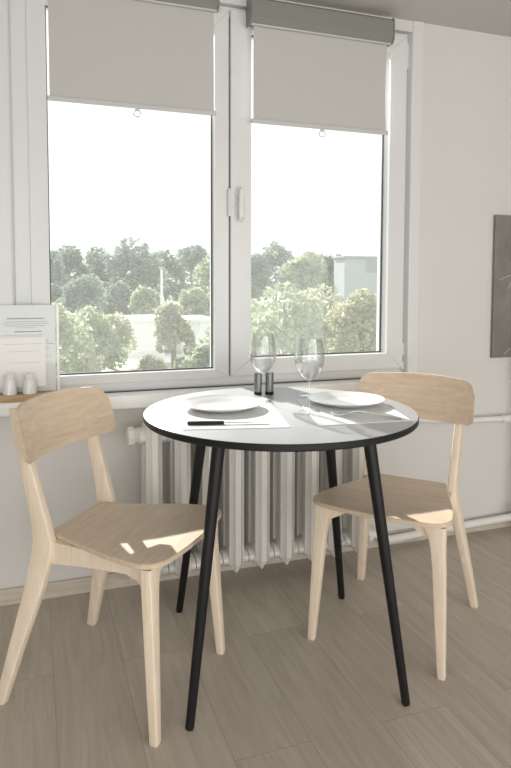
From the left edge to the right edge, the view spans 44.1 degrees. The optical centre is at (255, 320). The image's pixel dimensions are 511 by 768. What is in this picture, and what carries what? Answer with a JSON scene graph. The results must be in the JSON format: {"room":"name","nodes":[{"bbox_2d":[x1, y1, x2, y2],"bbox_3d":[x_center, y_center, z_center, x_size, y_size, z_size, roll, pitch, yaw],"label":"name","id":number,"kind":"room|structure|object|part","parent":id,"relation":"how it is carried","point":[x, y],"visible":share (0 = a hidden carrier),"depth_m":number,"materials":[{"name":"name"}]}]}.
{"room":"dining room","nodes":[
{"label":"dining room","id":0,"kind":"room"},
{"bbox_2d":[0,526,510,767],"bbox_3d":[0.554,1.119,0.296,5.600,0.050,4.710,-1,4,-19],"label":"floor","id":1,"kind":"structure","parent":0,"point":[276,696],"depth_m":1.78,"materials":[{"name":"laminate"}]},
{"bbox_2d":[0,387,224,746],"bbox_3d":[-0.378,0.605,1.754,0.500,0.790,0.433,1,4,20],"label":"dining chair","id":2,"kind":"object","parent":1,"relation":"on","point":[136,541],"visible":0.91,"depth_m":1.66,"materials":[{"name":"brown wood"}]},
{"bbox_3d":[-0.605,0.620,1.652,0.144,0.772,0.084,1,4,20],"label":"leg","id":3,"kind":"part","parent":2,"relation":"part of","materials":[{"name":"brown wood"}]},
{"bbox_3d":[-0.550,0.281,1.798,0.098,0.150,0.406,1,4,20],"label":"backrest","id":4,"kind":"part","parent":2,"relation":"part of","materials":[{"name":"brown wood"}]},
{"bbox_3d":[-0.401,0.617,1.601,0.306,0.070,0.022,2,4,26],"label":"rail","id":5,"kind":"part","parent":2,"relation":"part of","materials":[{"name":"brown wood"}]},
{"bbox_3d":[-0.484,0.600,1.979,0.144,0.772,0.084,1,4,20],"label":"leg","id":6,"kind":"part","parent":2,"relation":"part of","materials":[{"name":"brown wood"}]},
{"bbox_3d":[-0.328,0.567,1.734,0.396,0.014,0.422,1,4,20],"label":"seat","id":7,"kind":"part","parent":2,"relation":"part of","materials":[{"name":"brown wood"}]},
{"bbox_3d":[-0.244,0.803,1.537,0.053,0.422,0.082,1,4,20],"label":"leg","id":8,"kind":"part","parent":2,"relation":"part of","materials":[{"name":"brown wood"}]},
{"bbox_3d":[-0.127,0.784,1.854,0.053,0.422,0.082,1,4,20],"label":"leg","id":9,"kind":"part","parent":2,"relation":"part of","materials":[{"name":"brown wood"}]},
{"bbox_2d":[143,387,418,730],"bbox_3d":[0.070,0.627,1.869,0.788,0.739,0.788,-1,4,-19],"label":"round table","id":10,"kind":"object","parent":1,"relation":"on","point":[163,417],"visible":0.7,"depth_m":1.63,"materials":[{"name":"laminate"}]},
{"bbox_3d":[-0.202,0.628,2.068,0.147,0.712,0.035,3,5,38],"label":"leg","id":11,"kind":"part","parent":10,"relation":"part of","materials":[{"name":"black paint"}]},
{"bbox_3d":[-0.123,0.658,1.595,0.035,0.712,0.147,2,4,32],"label":"leg","id":12,"kind":"part","parent":10,"relation":"part of","materials":[{"name":"black paint"}]},
{"bbox_2d":[179,398,290,429],"bbox_3d":[-0.075,0.260,1.800,0.275,0.002,0.415,0,4,-8],"label":"placemat","id":13,"kind":"object","parent":10,"relation":"on","point":[265,411],"visible":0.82,"depth_m":1.71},
{"bbox_2d":[182,395,261,412],"bbox_3d":[-0.098,0.247,1.843,0.234,0.020,0.234,-1,4,-19],"label":"dinner plate","id":14,"kind":"object","parent":13,"relation":"on","point":[210,403],"visible":1,"depth_m":1.88,"materials":[{"name":"ceramic"}]},
{"bbox_2d":[187,421,269,424],"bbox_3d":[-0.069,0.264,1.642,0.216,0.009,0.018,0,4,-4],"label":"table knife","id":15,"kind":"object","parent":13,"relation":"on","point":[188,422],"visible":1,"depth_m":1.63,"materials":[{"name":"black paint"}]},
{"bbox_3d":[-0.129,0.265,1.639,0.095,0.009,0.017,0,4,-4],"label":"handle","id":16,"kind":"part","parent":15,"relation":"part of","materials":[{"name":"black paint"}]},
{"bbox_3d":[-0.021,0.265,1.644,0.121,0.002,0.016,0,4,-4],"label":"blade","id":17,"kind":"part","parent":15,"relation":"part of","materials":[{"name":"metal"}]},
{"bbox_2d":[249,334,276,403],"bbox_3d":[0.022,0.146,1.948,0.085,0.212,0.085,-1,4,-19],"label":"wine glass","id":18,"kind":"object","parent":13,"relation":"on","point":[270,401],"visible":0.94,"depth_m":1.94,"materials":[{"name":"clear glass"}]},
{"bbox_2d":[249,334,276,371],"bbox_3d":[0.022,0.102,1.946,0.085,0.124,0.085,-1,4,-19],"label":"bowl","id":19,"kind":"object","parent":18,"relation":"on","point":[251,334],"depth_m":1.94,"materials":[{"name":"clear glass"}]},
{"bbox_2d":[254,372,261,394],"bbox_3d":[0.009,0.206,2.089,0.028,0.074,0.028,-1,4,-19],"label":"shaker","id":20,"kind":"object","parent":10,"relation":"on","point":[257,375],"visible":1,"depth_m":2.08,"materials":[{"name":"metal"}]},
{"bbox_2d":[265,372,273,394],"bbox_3d":[0.046,0.206,2.094,0.028,0.074,0.028,-3,4,-37],"label":"shaker","id":21,"kind":"object","parent":10,"relation":"on","point":[269,376],"visible":1,"depth_m":2.08,"materials":[{"name":"black paint"}]},
{"bbox_3d":[0.264,0.624,2.146,0.035,0.712,0.147,2,4,32],"label":"leg","id":22,"kind":"part","parent":10,"relation":"part of","materials":[{"name":"black paint"}]},
{"bbox_2d":[297,399,410,425],"bbox_3d":[0.274,0.258,1.849,0.259,0.002,0.413,0,4,-6],"label":"placemat","id":23,"kind":"object","parent":10,"relation":"on","point":[323,418],"visible":0.77,"depth_m":1.77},
{"bbox_2d":[295,337,324,414],"bbox_3d":[0.154,0.155,1.799,0.085,0.212,0.085,-1,4,-19],"label":"wine glass","id":24,"kind":"object","parent":23,"relation":"on","point":[303,411],"visible":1,"depth_m":1.79,"materials":[{"name":"clear glass"}]},
{"bbox_2d":[295,337,324,379],"bbox_3d":[0.154,0.112,1.796,0.085,0.124,0.085,-1,4,-19],"label":"bowl","id":25,"kind":"object","parent":24,"relation":"on","point":[316,337],"depth_m":1.79,"materials":[{"name":"clear glass"}]},
{"bbox_2d":[307,391,384,407],"bbox_3d":[0.274,0.243,1.916,0.234,0.020,0.234,-3,5,-42],"label":"dinner plate","id":26,"kind":"object","parent":23,"relation":"on","point":[337,399],"visible":1,"depth_m":1.96,"materials":[{"name":"ceramic"}]},
{"bbox_2d":[330,411,401,418],"bbox_3d":[0.302,0.256,1.735,0.195,0.015,0.026,1,4,15],"label":"fork","id":27,"kind":"object","parent":23,"relation":"on","point":[331,412],"visible":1,"depth_m":1.73,"materials":[{"name":"metal"}]},
{"bbox_3d":[0.343,0.654,1.672,0.147,0.712,0.035,3,5,38],"label":"leg","id":28,"kind":"part","parent":10,"relation":"part of","materials":[{"name":"black paint"}]},
{"bbox_2d":[307,372,478,680],"bbox_3d":[0.457,0.590,2.035,0.433,0.790,0.500,2,4,29],"label":"dining chair","id":29,"kind":"object","parent":1,"relation":"on","point":[429,507],"visible":0.85,"depth_m":2.05,"materials":[{"name":"brown wood"}]},
{"bbox_3d":[0.209,0.778,1.952,0.082,0.422,0.053,2,4,29],"label":"leg","id":30,"kind":"part","parent":29,"relation":"part of","materials":[{"name":"brown wood"}]},
{"bbox_3d":[0.393,0.583,2.276,0.084,0.772,0.144,2,4,29],"label":"leg","id":31,"kind":"part","parent":29,"relation":"part of","materials":[{"name":"brown wood"}]},
{"bbox_3d":[0.431,0.553,1.988,0.422,0.014,0.396,2,4,29],"label":"seat","id":32,"kind":"part","parent":29,"relation":"part of","materials":[{"name":"brown wood"}]},
{"bbox_3d":[0.549,0.260,2.176,0.406,0.150,0.098,2,4,29],"label":"backrest","id":33,"kind":"part","parent":29,"relation":"part of","materials":[{"name":"brown wood"}]},
{"bbox_3d":[0.503,0.789,1.786,0.082,0.422,0.053,2,4,29],"label":"leg","id":34,"kind":"part","parent":29,"relation":"part of","materials":[{"name":"brown wood"}]},
{"bbox_3d":[0.575,0.598,1.934,0.022,0.070,0.306,2,4,24],"label":"rail","id":35,"kind":"part","parent":29,"relation":"part of","materials":[{"name":"brown wood"}]},
{"bbox_3d":[0.697,0.595,2.105,0.084,0.772,0.144,2,4,29],"label":"leg","id":36,"kind":"part","parent":29,"relation":"part of","materials":[{"name":"brown wood"}]},
{"bbox_2d":[0,0,510,588],"bbox_3d":[-0.212,-0.123,2.390,5.600,2.165,0.110,-1,4,-19],"label":"wall","id":37,"kind":"structure","parent":0,"point":[466,147],"depth_m":2.68,"materials":[{"name":"paint"}]},
{"bbox_2d":[0,0,15,304],"bbox_3d":[-0.840,-0.463,2.096,0.068,1.452,0.030,-1,4,-19],"label":"trim","id":38,"kind":"structure","parent":37,"relation":"attached to","point":[7,228],"depth_m":2.09,"materials":[{"name":"white paint"}]},
{"bbox_2d":[0,378,359,416],"bbox_3d":[-0.073,0.273,2.382,1.710,0.048,0.094,-1,4,-19],"label":"windowsill","id":39,"kind":"object","parent":37,"relation":"attached to","point":[136,399],"visible":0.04,"depth_m":2.26,"materials":[{"name":"white plastic"}]},
{"bbox_2d":[0,391,51,402],"bbox_3d":[-0.857,0.255,2.080,0.372,0.022,0.068,-1,4,-19],"label":"serving board","id":40,"kind":"object","parent":39,"relation":"on","point":[19,397],"visible":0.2,"depth_m":2.07,"materials":[{"name":"brown wood"}]},
{"bbox_2d":[3,373,16,395],"bbox_3d":[-0.810,0.208,2.081,0.045,0.071,0.045,-1,4,-19],"label":"shaker","id":41,"kind":"object","parent":40,"relation":"on","point":[9,386],"visible":1,"depth_m":2.07,"materials":[{"name":"ceramic"}]},
{"bbox_3d":[-0.810,0.182,2.079,0.033,0.019,0.033,-1,4,-19],"label":"lid","id":42,"kind":"part","parent":41,"relation":"part of","materials":[{"name":"ceramic"}]},
{"bbox_2d":[0,304,59,392],"bbox_3d":[-0.775,0.092,2.121,0.220,0.296,0.014,-1,4,-19],"label":"menu stand","id":43,"kind":"object","parent":40,"relation":"on","point":[27,332],"visible":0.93,"depth_m":2.12,"materials":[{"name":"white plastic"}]},
{"bbox_2d":[23,372,36,394],"bbox_3d":[-0.752,0.207,2.101,0.045,0.071,0.045,-1,4,-19],"label":"shaker","id":44,"kind":"object","parent":40,"relation":"on","point":[29,385],"visible":1,"depth_m":2.09,"materials":[{"name":"ceramic"}]},
{"bbox_3d":[-0.752,0.181,2.100,0.033,0.019,0.033,-1,4,-19],"label":"lid","id":45,"kind":"part","parent":44,"relation":"part of","materials":[{"name":"ceramic"}]},
{"bbox_2d":[10,0,407,391],"bbox_3d":[-0.107,-0.459,2.411,1.537,1.408,0.081,-1,4,-19],"label":"window","id":46,"kind":"structure","parent":37,"relation":"in","point":[27,17],"depth_m":2.17,"materials":[{"name":"white plastic"}]},
{"bbox_2d":[47,0,219,117],"bbox_3d":[-0.423,-0.944,2.211,0.608,0.450,0.044,-1,4,-19],"label":"roller blind","id":47,"kind":"object","parent":46,"relation":"attached to","point":[158,55],"visible":1,"depth_m":2.22,"materials":[{"name":"fabric"}]},
{"bbox_2d":[227,9,408,375],"bbox_3d":[0.255,-0.472,2.509,0.778,1.364,0.122,-1,4,-19],"label":"window","id":48,"kind":"structure","parent":46,"relation":"attached to","point":[389,351],"depth_m":2.54,"materials":[{"name":"white plastic"}]},
{"bbox_3d":[-0.055,-0.436,2.357,0.028,0.131,0.040,-1,4,-19],"label":"handle","id":49,"kind":"part","parent":48,"relation":"part of","materials":[{"name":"white plastic"}]},
{"bbox_2d":[246,0,394,136],"bbox_3d":[0.254,-0.945,2.418,0.593,0.478,0.071,-1,4,-19],"label":"roller blind","id":50,"kind":"object","parent":46,"relation":"attached to","point":[323,69],"visible":1,"depth_m":2.40,"materials":[{"name":"fabric"}]},
{"bbox_2d":[126,421,373,579],"bbox_3d":[0.010,0.612,2.328,0.953,0.578,0.130,-1,4,-19],"label":"radiator","id":51,"kind":"object","parent":37,"relation":"attached to","point":[281,487],"visible":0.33,"depth_m":2.29,"materials":[{"name":"metal"}]},
{"bbox_2d":[373,513,510,543],"bbox_3d":[0.926,0.868,2.748,1.055,0.101,0.095,-1,4,-24],"label":"pipe","id":52,"kind":"object","parent":51,"relation":"attached to","point":[415,534],"visible":0.46,"depth_m":2.74,"materials":[{"name":"metal"}]},
{"bbox_2d":[419,415,510,422],"bbox_3d":[0.788,0.405,2.658,0.749,0.100,0.076,-2,4,-25],"label":"pipe","id":53,"kind":"object","parent":51,"relation":"attached to","point":[502,418],"visible":0.34,"depth_m":2.74,"materials":[{"name":"metal"}]},
{"bbox_2d":[0,515,510,605],"bbox_3d":[-0.193,0.933,2.398,5.400,0.056,0.014,-1,4,-19],"label":"baseboard","id":54,"kind":"structure","parent":37,"relation":"attached to","point":[61,588],"depth_m":2.28,"materials":[{"name":"brown wood"}]},
{"bbox_2d":[402,21,423,372],"bbox_3d":[0.654,-0.492,2.625,0.057,1.452,0.030,-1,4,-19],"label":"trim","id":55,"kind":"structure","parent":37,"relation":"attached to","point":[415,38],"depth_m":2.61,"materials":[{"name":"white paint"}]},
{"bbox_2d":[490,215,510,357],"bbox_3d":[1.349,-0.155,2.873,0.655,0.624,0.019,-1,4,-19],"label":"wall picture","id":56,"kind":"object","parent":37,"relation":"attached to","point":[500,345],"visible":1,"depth_m":2.77},
{"bbox_2d":[285,0,510,36],"bbox_3d":[0.559,-1.091,0.158,5.600,0.050,4.710,-1,4,-19],"label":"ceiling","id":57,"kind":"structure","parent":0,"point":[484,16],"depth_m":2.46,"materials":[{"name":"paint"}]},
{"label":"outside","id":58,"kind":"structure","parent":0,"visible":0},
{"bbox_2d":[60,301,371,371],"bbox_3d":[-7.169,0.174,65.258,150.000,0.300,117.000,-1,4,-19],"label":"ground","id":59,"kind":"structure","parent":58,"point":[131,366],"depth_m":30.45,"materials":[{"name":"green plant"}]},
{"bbox_2d":[51,283,68,308],"bbox_3d":[-15.044,-0.894,47.913,3.264,3.975,3.935,-1,4,-21],"label":"tree","id":60,"kind":"object","parent":59,"relation":"on","point":[56,290],"visible":0.14,"depth_m":47.22,"materials":[{"name":"green plant"}]},
{"bbox_2d":[50,250,72,286],"bbox_3d":[-18.273,-2.752,52.649,6.701,7.070,5.778,1,4,20],"label":"tree","id":61,"kind":"object","parent":59,"relation":"on","point":[54,264],"visible":0.09,"depth_m":52.95,"materials":[{"name":"green plant"}]},
{"bbox_2d":[51,245,98,282],"bbox_3d":[-17.595,-3.507,60.611,5.892,7.588,5.309,3,4,37],"label":"tree","id":62,"kind":"object","parent":59,"relation":"on","point":[71,262],"visible":0.32,"depth_m":59.67,"materials":[{"name":"green plant"}]},
{"bbox_2d":[51,302,99,372],"bbox_3d":[-6.266,1.141,18.466,3.037,3.625,3.399,1,4,18],"label":"tree","id":63,"kind":"object","parent":59,"relation":"on","point":[73,340],"visible":0.24,"depth_m":18.29,"materials":[{"name":"green plant"}]},
{"bbox_2d":[53,273,108,317],"bbox_3d":[-11.677,-0.862,42.203,4.526,4.635,4.094,2,4,24],"label":"tree","id":64,"kind":"object","parent":59,"relation":"on","point":[80,292],"visible":0.66,"depth_m":41.47,"materials":[{"name":"green plant"}]},
{"bbox_2d":[56,311,105,373],"bbox_3d":[-6.613,1.153,22.174,2.948,3.139,2.741,1,4,6],"label":"tree","id":65,"kind":"object","parent":59,"relation":"on","point":[90,351],"visible":0.16,"depth_m":21.60,"materials":[{"name":"green plant"}]},
{"bbox_2d":[56,304,128,367],"bbox_3d":[-6.616,0.911,25.786,3.415,3.173,2.900,2,4,28],"label":"tree","id":66,"kind":"object","parent":59,"relation":"on","point":[106,338],"visible":0.54,"depth_m":24.95,"materials":[{"name":"green plant"}]},
{"bbox_2d":[81,246,119,305],"bbox_3d":[-17.021,-4.128,68.114,4.405,7.893,6.183,-2,4,-35],"label":"tree","id":67,"kind":"object","parent":59,"relation":"on","point":[96,260],"visible":0.39,"depth_m":67.00,"materials":[{"name":"green plant"}]},
{"bbox_2d":[94,280,132,314],"bbox_3d":[-10.807,-1.134,50.044,3.788,4.206,3.982,2,4,23],"label":"tree","id":68,"kind":"object","parent":59,"relation":"on","point":[121,295],"visible":0.58,"depth_m":48.82,"materials":[{"name":"green plant"}]},
{"bbox_2d":[104,312,138,368],"bbox_3d":[-6.631,0.913,29.717,2.896,2.682,2.559,-3,5,-45],"label":"tree","id":69,"kind":"object","parent":59,"relation":"on","point":[123,328],"visible":0.35,"depth_m":29.59,"materials":[{"name":"green plant"}]},
{"bbox_2d":[94,236,173,302],"bbox_3d":[-10.376,-3.450,56.059,6.419,8.073,6.553,3,4,37],"label":"tree","id":70,"kind":"object","parent":59,"relation":"on","point":[138,266],"visible":0.68,"depth_m":54.69,"materials":[{"name":"green plant"}]},
{"bbox_2d":[116,315,164,357],"bbox_3d":[-6.466,0.822,35.517,2.386,2.120,3.800,-1,4,-19],"label":"garage","id":71,"kind":"structure","parent":59,"relation":"on","point":[144,326],"depth_m":33.83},
{"bbox_2d":[127,285,164,314],"bbox_3d":[-6.570,-0.388,40.364,3.013,3.944,3.479,1,4,10],"label":"tree","id":72,"kind":"object","parent":59,"relation":"on","point":[144,300],"visible":0.58,"depth_m":39.73,"materials":[{"name":"green plant"}]},
{"bbox_2d":[136,353,168,369],"bbox_3d":[-3.825,1.929,23.394,1.421,1.473,1.379,-3,5,-43],"label":"bush","id":73,"kind":"object","parent":59,"relation":"on","point":[147,361],"visible":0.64,"depth_m":23.07,"materials":[{"name":"green plant"}]},
{"bbox_2d":[138,249,189,301],"bbox_3d":[-8.993,-3.570,63.715,6.654,7.364,5.197,1,4,10],"label":"tree","id":74,"kind":"object","parent":59,"relation":"on","point":[171,265],"visible":0.37,"depth_m":63.12,"materials":[{"name":"green plant"}]},
{"bbox_2d":[153,301,197,368],"bbox_3d":[-3.442,0.789,26.801,2.127,3.300,1.860,-2,4,-33],"label":"tree","id":75,"kind":"object","parent":59,"relation":"on","point":[172,328],"visible":0.98,"depth_m":26.33,"materials":[{"name":"green plant"}]},
{"bbox_2d":[173,355,185,367],"bbox_3d":[-2.535,1.961,22.287,1.302,1.553,1.112,2,4,24],"label":"tree","id":76,"kind":"object","parent":59,"relation":"on","point":[177,361],"visible":0.06,"depth_m":22.19,"materials":[{"name":"green plant"}]},
{"bbox_2d":[163,243,209,301],"bbox_3d":[-7.366,-4.631,72.040,5.153,8.452,5.840,3,5,39],"label":"tree","id":77,"kind":"object","parent":59,"relation":"on","point":[191,256],"visible":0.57,"depth_m":70.83,"materials":[{"name":"green plant"}]},
{"bbox_2d":[93,350,281,364],"bbox_3d":[-6.408,2.012,33.221,70.000,0.030,4.000,-1,4,-19],"label":"path","id":78,"kind":"structure","parent":59,"relation":"on","point":[167,358],"depth_m":32.95,"materials":[{"name":"grey concrete"}]},
{"bbox_2d":[159,267,164,358],"bbox_3d":[-4.809,-0.353,32.523,0.240,4.845,0.300,-1,4,-19],"label":"lamp post","id":79,"kind":"object","parent":78,"relation":"on","point":[161,268],"visible":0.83,"depth_m":32.44,"materials":[{"name":"grey metal"}]},
{"bbox_2d":[176,315,209,355],"bbox_3d":[-3.720,0.800,36.491,2.056,2.055,3.800,-1,4,-19],"label":"garage","id":80,"kind":"structure","parent":59,"relation":"on","point":[199,324],"depth_m":34.87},
{"bbox_2d":[177,340,209,367],"bbox_3d":[-1.655,1.745,20.434,1.705,2.205,1.830,3,4,36],"label":"tree","id":81,"kind":"object","parent":59,"relation":"on","point":[200,357],"visible":0.24,"depth_m":20.20,"materials":[{"name":"green plant"}]},
{"bbox_2d":[177,254,209,311],"bbox_3d":[-3.844,-3.006,58.247,6.602,6.944,4.922,-3,5,-39],"label":"tree","id":82,"kind":"object","parent":59,"relation":"on","point":[202,272],"visible":0.12,"depth_m":57.65,"materials":[{"name":"green plant"}]},
{"bbox_2d":[178,286,209,316],"bbox_3d":[-3.818,-0.567,44.367,3.418,3.815,3.080,-2,4,-36],"label":"tree","id":83,"kind":"object","parent":59,"relation":"on","point":[195,300],"visible":0.61,"depth_m":43.56,"materials":[{"name":"green plant"}]},
{"bbox_2d":[199,299,280,355],"bbox_3d":[-0.584,0.861,24.308,3.522,3.482,2.958,2,4,22],"label":"tree","id":84,"kind":"object","parent":59,"relation":"on","point":[254,304],"visible":0.05,"depth_m":23.84,"materials":[{"name":"green plant"}]},
{"bbox_2d":[251,252,273,300],"bbox_3d":[-0.588,-3.654,66.537,5.935,7.219,5.588,-1,4,-14],"label":"tree","id":85,"kind":"object","parent":59,"relation":"on","point":[258,266],"visible":0.48,"depth_m":65.39,"materials":[{"name":"green plant"}]},
{"bbox_2d":[252,298,280,338],"bbox_3d":[-0.032,0.673,28.022,2.390,3.397,2.776,-1,4,-14],"label":"tree","id":86,"kind":"object","parent":59,"relation":"on","point":[256,300],"visible":0.02,"depth_m":27.86,"materials":[{"name":"green plant"}]},
{"bbox_2d":[251,240,297,315],"bbox_3d":[2.144,-5.173,76.104,6.686,9.069,6.244,2,4,26],"label":"tree","id":87,"kind":"object","parent":59,"relation":"on","point":[283,255],"visible":0.43,"depth_m":74.24,"materials":[{"name":"green plant"}]},
{"bbox_2d":[251,280,334,355],"bbox_3d":[0.972,0.798,19.770,3.178,4.178,3.713,-1,4,-17],"label":"tree","id":88,"kind":"object","parent":59,"relation":"on","point":[306,328],"visible":0.72,"depth_m":19.23,"materials":[{"name":"green plant"}]},
{"bbox_2d":[279,251,328,295],"bbox_3d":[4.988,-3.261,61.338,5.093,7.108,6.085,-2,4,-26],"label":"tree","id":89,"kind":"object","parent":59,"relation":"on","point":[306,271],"visible":0.83,"depth_m":60.27,"materials":[{"name":"green plant"}]},
{"bbox_2d":[282,283,353,353],"bbox_3d":[2.430,0.501,25.655,2.976,4.044,3.691,-1,4,-14],"label":"tree","id":90,"kind":"object","parent":59,"relation":"on","point":[318,291],"visible":0.14,"depth_m":24.98,"materials":[{"name":"green plant"}]},
{"bbox_2d":[308,253,341,298],"bbox_3d":[8.618,-3.908,69.927,5.260,7.346,6.151,-2,4,-29],"label":"tree","id":91,"kind":"object","parent":59,"relation":"on","point":[329,261],"visible":0.2,"depth_m":69.23,"materials":[{"name":"green plant"}]},
{"bbox_2d":[321,288,376,352],"bbox_3d":[3.807,0.763,22.524,3.272,3.917,2.392,1,4,10],"label":"tree","id":92,"kind":"object","parent":59,"relation":"on","point":[357,313],"visible":0.56,"depth_m":22.08,"materials":[{"name":"green plant"}]},
{"bbox_2d":[332,256,376,304],"bbox_3d":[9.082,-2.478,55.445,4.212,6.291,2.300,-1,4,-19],"label":"apartment block","id":93,"kind":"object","parent":59,"relation":"on","point":[351,273],"visible":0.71,"depth_m":54.30,"materials":[{"name":"white concrete"}]},
{"bbox_2d":[352,318,375,343],"bbox_3d":[5.804,0.447,26.655,3.437,4.043,2.780,1,4,14],"label":"tree","id":94,"kind":"object","parent":59,"relation":"on","point":[369,332],"visible":0.05,"depth_m":26.05,"materials":[{"name":"green plant"}]}
]}

